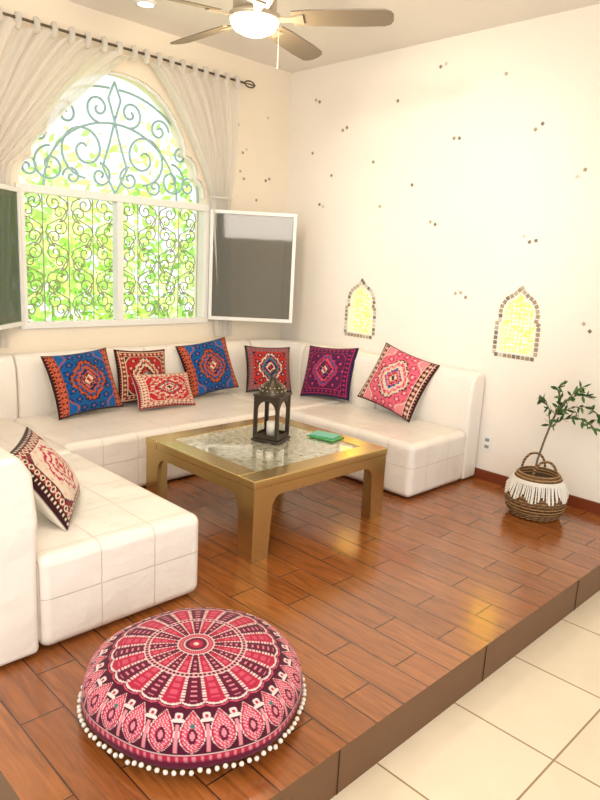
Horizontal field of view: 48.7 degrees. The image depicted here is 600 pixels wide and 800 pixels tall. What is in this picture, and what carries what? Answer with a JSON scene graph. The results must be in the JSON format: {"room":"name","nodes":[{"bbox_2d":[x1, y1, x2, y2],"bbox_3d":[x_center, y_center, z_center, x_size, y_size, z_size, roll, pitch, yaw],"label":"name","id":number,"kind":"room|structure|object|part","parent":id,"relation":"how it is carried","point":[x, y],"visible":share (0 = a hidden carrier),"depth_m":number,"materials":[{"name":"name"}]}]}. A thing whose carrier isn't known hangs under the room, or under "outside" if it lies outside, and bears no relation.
{"room":"living room","nodes":[
{"label":"living room","id":0,"kind":"room"},
{"bbox_2d":[0,0,291,354],"bbox_3d":[-3.113,-0.832,3.396,8.460,3.290,0.150,-9,17,-44],"label":"wall","id":1,"kind":"structure","parent":0,"point":[266,141],"depth_m":5.33,"materials":[{"name":"beige paint"}]},
{"bbox_2d":[0,184,24,329],"bbox_3d":[-1.905,-0.882,4.109,0.028,0.905,0.715,4,12,4],"label":"casement","id":2,"kind":"object","parent":1,"relation":"attached to","point":[12,311],"visible":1,"depth_m":4.32,"materials":[{"name":"white wood"}]},
{"bbox_3d":[-1.882,-1.310,4.018,0.028,0.030,0.715,4,12,4],"label":"rail","id":3,"kind":"part","parent":2,"relation":"part of","materials":[{"name":"white"}]},
{"bbox_3d":[-1.927,-0.455,4.200,0.028,0.030,0.715,4,12,4],"label":"rail","id":4,"kind":"part","parent":2,"relation":"part of","materials":[{"name":"white wood"}]},
{"bbox_2d":[20,191,28,322],"bbox_3d":[-1.903,-0.965,4.508,0.055,0.870,0.080,-9,17,-44],"label":"window frame","id":5,"kind":"structure","parent":1,"relation":"attached to","point":[21,192],"depth_m":4.49,"materials":[{"name":"white wood"}]},
{"bbox_2d":[22,81,198,202],"bbox_3d":[-1.374,-1.935,4.917,1.536,0.797,0.018,-9,17,-44],"label":"window grille","id":6,"kind":"object","parent":1,"relation":"in","point":[114,124],"visible":0.9,"depth_m":4.90,"materials":[{"name":"metal"}]},
{"bbox_2d":[24,193,197,320],"bbox_3d":[-1.416,-1.077,5.104,1.530,0.910,0.010,-9,17,-44],"label":"grille","id":7,"kind":"object","parent":1,"relation":"attached to","point":[41,236],"depth_m":5.04,"materials":[{"name":"metal"}]},
{"bbox_2d":[19,71,203,198],"bbox_3d":[-1.316,-1.965,4.852,1.535,0.801,0.028,-9,17,-44],"label":"rim","id":8,"kind":"object","parent":1,"relation":"attached to","point":[144,85],"visible":0.62,"depth_m":5.07,"materials":[{"name":"white"}]},
{"bbox_2d":[15,182,209,211],"bbox_3d":[-1.333,-1.501,4.944,1.590,0.055,0.080,-9,17,-44],"label":"transom","id":9,"kind":"object","parent":1,"relation":"attached to","point":[24,187],"visible":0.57,"depth_m":4.83,"materials":[{"name":"white"}]},
{"bbox_2d":[20,317,207,328],"bbox_3d":[-1.380,-0.603,5.136,1.590,0.045,0.080,-9,17,-44],"label":"window sill","id":10,"kind":"structure","parent":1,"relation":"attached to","point":[168,320],"depth_m":5.03,"materials":[{"name":"white"}]},
{"bbox_2d":[112,202,123,319],"bbox_3d":[-1.378,-1.046,5.020,0.050,0.870,0.080,-9,17,-44],"label":"mullion","id":11,"kind":"object","parent":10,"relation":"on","point":[117,207],"visible":1,"depth_m":5.00,"materials":[{"name":"white wood"}]},
{"bbox_2d":[0,6,255,347],"bbox_3d":[-1.440,-1.450,4.716,2.810,2.099,0.144,-9,17,-44],"label":"window curtain","id":12,"kind":"object","parent":1,"relation":"attached to","point":[42,75],"visible":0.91,"depth_m":4.44,"materials":[{"name":"white fabric"}]},
{"bbox_3d":[-1.703,-1.380,4.450,1.350,2.045,0.118,-9,17,-44],"label":"curtain panel","id":13,"kind":"part","parent":12,"relation":"part of","materials":[{"name":"white fabric"}]},
{"bbox_3d":[-1.407,-2.426,4.448,2.700,0.018,0.018,-9,17,-44],"label":"rod","id":14,"kind":"part","parent":12,"relation":"part of","materials":[{"name":"brown metal"}]},
{"bbox_3d":[-0.859,-1.510,5.271,0.900,2.045,0.119,-9,17,-44],"label":"curtain panel","id":15,"kind":"part","parent":12,"relation":"part of","materials":[{"name":"white fabric"}]},
{"bbox_2d":[197,211,209,316],"bbox_3d":[-0.810,-1.135,5.573,0.055,0.870,0.080,-9,17,-44],"label":"window frame","id":16,"kind":"structure","parent":1,"relation":"attached to","point":[204,216],"depth_m":5.55,"materials":[{"name":"white wood"}]},
{"bbox_2d":[208,209,296,322],"bbox_3d":[-0.403,-1.115,5.572,0.715,0.905,0.028,2,12,-4],"label":"casement","id":17,"kind":"object","parent":1,"relation":"attached to","point":[253,280],"visible":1,"depth_m":5.57,"materials":[{"name":"white"}]},
{"bbox_3d":[-0.425,-0.688,5.663,0.715,0.030,0.028,2,12,-4],"label":"rail","id":18,"kind":"part","parent":17,"relation":"part of","materials":[{"name":"white wood"}]},
{"bbox_3d":[-0.380,-1.543,5.481,0.715,0.030,0.028,2,12,-4],"label":"rail","id":19,"kind":"part","parent":17,"relation":"part of","materials":[{"name":"white"}]},
{"bbox_2d":[238,116,269,201],"bbox_3d":[-0.396,-2.086,5.707,0.394,0.721,0.004,-9,17,-44],"label":"chips","id":20,"kind":"object","parent":1,"relation":"attached to","point":[246,149],"depth_m":5.67,"materials":[{"name":"brown"}]},
{"bbox_2d":[66,0,599,72],"bbox_3d":[-0.014,-1.706,0.074,8.460,0.120,8.750,-9,17,-44],"label":"ceiling","id":21,"kind":"structure","parent":0,"point":[415,22],"depth_m":4.55,"materials":[{"name":"paint"}]},
{"bbox_2d":[134,0,156,8],"bbox_3d":[-1.016,-2.606,4.363,0.150,0.011,0.150,-9,17,-44],"label":"recessed light","id":22,"kind":"object","parent":21,"relation":"in","point":[147,4],"visible":1,"depth_m":4.35,"materials":[{"name":"white"}]},
{"bbox_2d":[168,0,393,68],"bbox_3d":[-0.276,-2.082,3.500,1.391,0.599,1.329,-9,17,-44],"label":"ceiling fan","id":23,"kind":"object","parent":21,"relation":"hanging from","point":[249,18],"depth_m":3.42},
{"bbox_2d":[280,4,599,502],"bbox_3d":[2.909,-0.486,3.259,0.150,3.290,8.600,-9,17,-44],"label":"wall","id":24,"kind":"structure","parent":0,"point":[503,181],"depth_m":4.75,"materials":[{"name":"beige paint"}]},
{"bbox_2d":[344,278,375,338],"bbox_3d":[0.534,-0.776,5.591,0.074,0.494,0.338,-9,17,-44],"label":"window niche","id":25,"kind":"object","parent":24,"relation":"attached to","point":[362,319],"visible":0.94,"depth_m":5.62,"materials":[{"name":"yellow glass"}]},
{"bbox_3d":[0.557,-0.772,5.615,0.010,0.403,0.258,-9,17,-44],"label":"amber pane","id":26,"kind":"part","parent":25,"relation":"part of","materials":[{"name":"yellow glass"}]},
{"bbox_2d":[481,434,492,451],"bbox_3d":[1.369,0.316,4.853,0.009,0.120,0.080,-9,17,-44],"label":"wall outlet","id":27,"kind":"object","parent":24,"relation":"attached to","point":[487,440],"visible":1,"depth_m":4.85,"materials":[{"name":"white plastic"}]},
{"bbox_2d":[492,286,540,361],"bbox_3d":[1.530,-0.540,4.606,0.074,0.505,0.338,-9,17,-44],"label":"window niche","id":28,"kind":"object","parent":24,"relation":"attached to","point":[519,328],"visible":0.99,"depth_m":4.63,"materials":[{"name":"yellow glass"}]},
{"bbox_3d":[1.553,-0.538,4.630,0.010,0.418,0.258,-9,17,-44],"label":"amber pane","id":29,"kind":"part","parent":28,"relation":"part of","materials":[{"name":"yellow glass"}]},
{"bbox_2d":[471,467,599,514],"bbox_3d":[0.970,0.452,5.281,0.014,0.075,3.420,-9,17,-44],"label":"baseboard","id":30,"kind":"structure","parent":24,"relation":"attached to","point":[573,501],"depth_m":4.45,"materials":[{"name":"brown wood"}]},
{"bbox_2d":[330,590,599,799],"bbox_3d":[-0.189,1.615,0.783,8.460,0.100,8.750,-9,17,-44],"label":"floor","id":31,"kind":"structure","parent":0,"point":[530,730],"depth_m":2.46,"materials":[{"name":"tile"}]},
{"bbox_2d":[0,474,599,799],"bbox_3d":[-0.352,0.775,4.032,3.700,0.170,3.430,-9,17,-44],"label":"platform","id":32,"kind":"object","parent":31,"relation":"on","point":[390,619],"visible":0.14,"depth_m":2.91,"materials":[{"name":"brown wood"}]},
{"bbox_2d":[77,608,306,775],"bbox_3d":[-0.362,0.944,2.296,0.781,0.218,0.781,2,12,-6],"label":"pouf","id":33,"kind":"object","parent":32,"relation":"on","point":[187,688],"visible":1,"depth_m":2.10,"materials":[{"name":"fabric"}]},
{"bbox_3d":[-0.359,1.007,2.311,0.783,0.027,0.782,-9,17,-44],"label":"pompom trim","id":34,"kind":"part","parent":33,"relation":"part of","materials":[{"name":"beige fabric"}]},
{"bbox_2d":[0,339,484,665],"bbox_3d":[-0.648,0.189,4.348,3.525,0.788,2.335,-9,17,-44],"label":"sectional sofa","id":35,"kind":"object","parent":32,"relation":"on","point":[125,550],"visible":0.57,"depth_m":4.03,"materials":[{"name":"white leather"}]},
{"bbox_3d":[-1.889,0.426,3.904,0.740,0.383,0.966,-9,17,-44],"label":"seat corner","id":36,"kind":"part","parent":35,"relation":"part of","materials":[{"name":"white leather"}]},
{"bbox_2d":[9,427,79,530],"bbox_3d":[-1.095,0.328,2.861,0.253,0.322,0.460,0,12,-12],"label":"throw pillow","id":37,"kind":"object","parent":35,"relation":"on","point":[56,488],"visible":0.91,"depth_m":2.73,"materials":[{"name":"fabric"}]},
{"bbox_2d":[40,348,122,419],"bbox_3d":[-1.511,-0.120,4.628,0.532,0.438,0.249,-9,17,-44],"label":"throw pillow","id":38,"kind":"object","parent":35,"relation":"on","point":[80,383],"visible":1,"depth_m":4.54,"materials":[{"name":"fabric"}]},
{"bbox_3d":[-1.127,0.626,3.154,0.740,0.383,1.200,-9,17,-44],"label":"seat","id":39,"kind":"part","parent":35,"relation":"part of","materials":[{"name":"white leather"}]},
{"bbox_2d":[113,349,165,403],"bbox_3d":[-1.200,-0.182,5.040,0.466,0.420,0.181,-9,17,-44],"label":"throw pillow","id":40,"kind":"object","parent":35,"relation":"on","point":[127,363],"visible":0.62,"depth_m":4.94,"materials":[{"name":"fabric"}]},
{"bbox_2d":[130,372,195,409],"bbox_3d":[-1.013,-0.072,4.949,0.191,0.262,0.514,14,16,42],"label":"throw pillow","id":41,"kind":"object","parent":35,"relation":"on","point":[171,389],"visible":1,"depth_m":4.87,"materials":[{"name":"fabric"}]},
{"bbox_2d":[175,337,238,397],"bbox_3d":[-0.753,-0.266,5.431,0.518,0.465,0.238,-9,17,-44],"label":"throw pillow","id":42,"kind":"object","parent":35,"relation":"on","point":[208,365],"visible":0.97,"depth_m":5.35,"materials":[{"name":"fabric"}]},
{"bbox_2d":[244,345,291,392],"bbox_3d":[-0.274,-0.264,5.709,0.417,0.395,0.214,-1,13,-17],"label":"throw pillow","id":43,"kind":"object","parent":35,"relation":"on","point":[260,361],"visible":0.87,"depth_m":5.65,"materials":[{"name":"fabric"}]},
{"bbox_3d":[-0.168,0.144,5.670,0.668,0.373,0.836,-9,17,-44],"label":"seat corner","id":44,"kind":"part","parent":35,"relation":"part of","materials":[{"name":"white leather"}]},
{"bbox_2d":[300,345,358,400],"bbox_3d":[0.242,-0.230,5.546,0.491,0.450,0.238,10,14,28],"label":"throw pillow","id":45,"kind":"object","parent":35,"relation":"on","point":[329,371],"visible":1,"depth_m":5.46,"materials":[{"name":"fabric"}]},
{"bbox_3d":[0.543,0.332,4.968,0.670,0.373,1.190,-9,17,-44],"label":"seat","id":46,"kind":"part","parent":35,"relation":"part of","materials":[{"name":"white leather"}]},
{"bbox_2d":[357,342,439,422],"bbox_3d":[0.738,-0.141,5.034,0.268,0.536,0.568,-9,17,-44],"label":"throw pillow","id":47,"kind":"object","parent":35,"relation":"on","point":[398,380],"visible":1,"depth_m":4.95,"materials":[{"name":"fabric"}]},
{"bbox_2d":[146,415,386,563],"bbox_3d":[-0.208,0.470,4.031,1.060,0.440,1.000,-9,17,-44],"label":"coffee table","id":48,"kind":"object","parent":32,"relation":"on","point":[226,456],"visible":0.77,"depth_m":3.77,"materials":[{"name":"beige metal"}]},
{"bbox_2d":[251,370,291,444],"bbox_3d":[-0.168,0.029,4.013,0.184,0.432,0.184,8,13,22],"label":"lantern","id":49,"kind":"object","parent":48,"relation":"on","point":[272,391],"visible":1,"depth_m":3.97,"materials":[{"name":"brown metal"}]},
{"bbox_3d":[-0.273,0.095,3.986,0.012,0.249,0.012,8,13,22],"label":"corner post","id":50,"kind":"part","parent":49,"relation":"part of","materials":[{"name":"grey metal"}]},
{"bbox_3d":[-0.240,0.082,4.055,0.004,0.245,0.152,8,13,22],"label":"panel","id":51,"kind":"part","parent":49,"relation":"part of","materials":[{"name":"clear glass"}]},
{"bbox_3d":[-0.201,0.105,3.958,0.152,0.245,0.004,8,13,22],"label":"panel","id":52,"kind":"part","parent":49,"relation":"part of","materials":[{"name":"clear glass"}]},
{"bbox_2d":[266,420,274,435],"bbox_3d":[-0.175,0.171,4.043,0.060,0.083,0.060,8,13,22],"label":"candle","id":53,"kind":"object","parent":49,"relation":"on","point":[270,426],"depth_m":4.02,"materials":[{"name":"beige wax"}]},
{"bbox_3d":[-0.178,0.232,4.056,0.184,0.015,0.184,8,13,22],"label":"plate","id":54,"kind":"part","parent":49,"relation":"part of","materials":[{"name":"grey metal"}]},
{"bbox_3d":[-0.164,-0.034,3.999,0.180,0.012,0.180,8,13,22],"label":"roof plate","id":55,"kind":"part","parent":49,"relation":"part of","materials":[{"name":"grey metal"}]},
{"bbox_3d":[-0.141,0.079,4.095,0.152,0.245,0.004,8,13,22],"label":"panel","id":56,"kind":"part","parent":49,"relation":"part of","materials":[{"name":"clear glass"}]},
{"bbox_3d":[-0.131,0.115,3.926,0.012,0.249,0.012,8,13,22],"label":"corner post","id":57,"kind":"part","parent":49,"relation":"part of","materials":[{"name":"grey metal"}]},
{"bbox_3d":[-0.101,0.102,3.998,0.004,0.245,0.152,8,13,22],"label":"panel","id":58,"kind":"part","parent":49,"relation":"part of","materials":[{"name":"clear glass"}]},
{"bbox_3d":[-0.068,0.088,4.067,0.012,0.249,0.012,8,13,22],"label":"corner post","id":59,"kind":"part","parent":49,"relation":"part of","materials":[{"name":"grey metal"}]},
{"bbox_2d":[307,430,343,441],"bbox_3d":[0.162,0.225,4.171,0.194,0.016,0.146,12,15,35],"label":"stack","id":60,"kind":"object","parent":48,"relation":"on","point":[327,436],"visible":1,"depth_m":4.15,"materials":[{"name":"green"}]},
{"bbox_2d":[504,380,599,521],"bbox_3d":[1.609,0.310,4.150,0.564,0.882,0.388,8,13,21],"label":"potted plant","id":61,"kind":"object","parent":32,"relation":"on","point":[535,493],"visible":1,"depth_m":4.12,"materials":[{"name":"brown wicker"}]},
{"bbox_2d":[509,466,562,518],"bbox_3d":[1.512,0.592,4.245,0.356,0.281,0.356,-9,17,-44],"label":"basket","id":62,"kind":"object","parent":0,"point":[539,494],"depth_m":4.11,"materials":[{"name":"brown wicker"}]},
{"label":"outside","id":63,"kind":"structure","parent":0,"visible":0},
{"bbox_2d":[28,313,188,320],"bbox_3d":[-4.511,-0.628,10.301,20.000,0.130,11.240,-9,17,-44],"label":"ground","id":64,"kind":"structure","parent":63,"point":[153,315],"depth_m":16.49,"materials":[{"name":"green"}]},
{"bbox_2d":[19,102,194,320],"bbox_3d":[-1.939,-1.649,8.552,9.234,4.176,4.455,-9,17,-44],"label":"foliage","id":65,"kind":"object","parent":64,"relation":"on","point":[49,216],"visible":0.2,"depth_m":7.38,"materials":[{"name":"green plant"}]}
]}

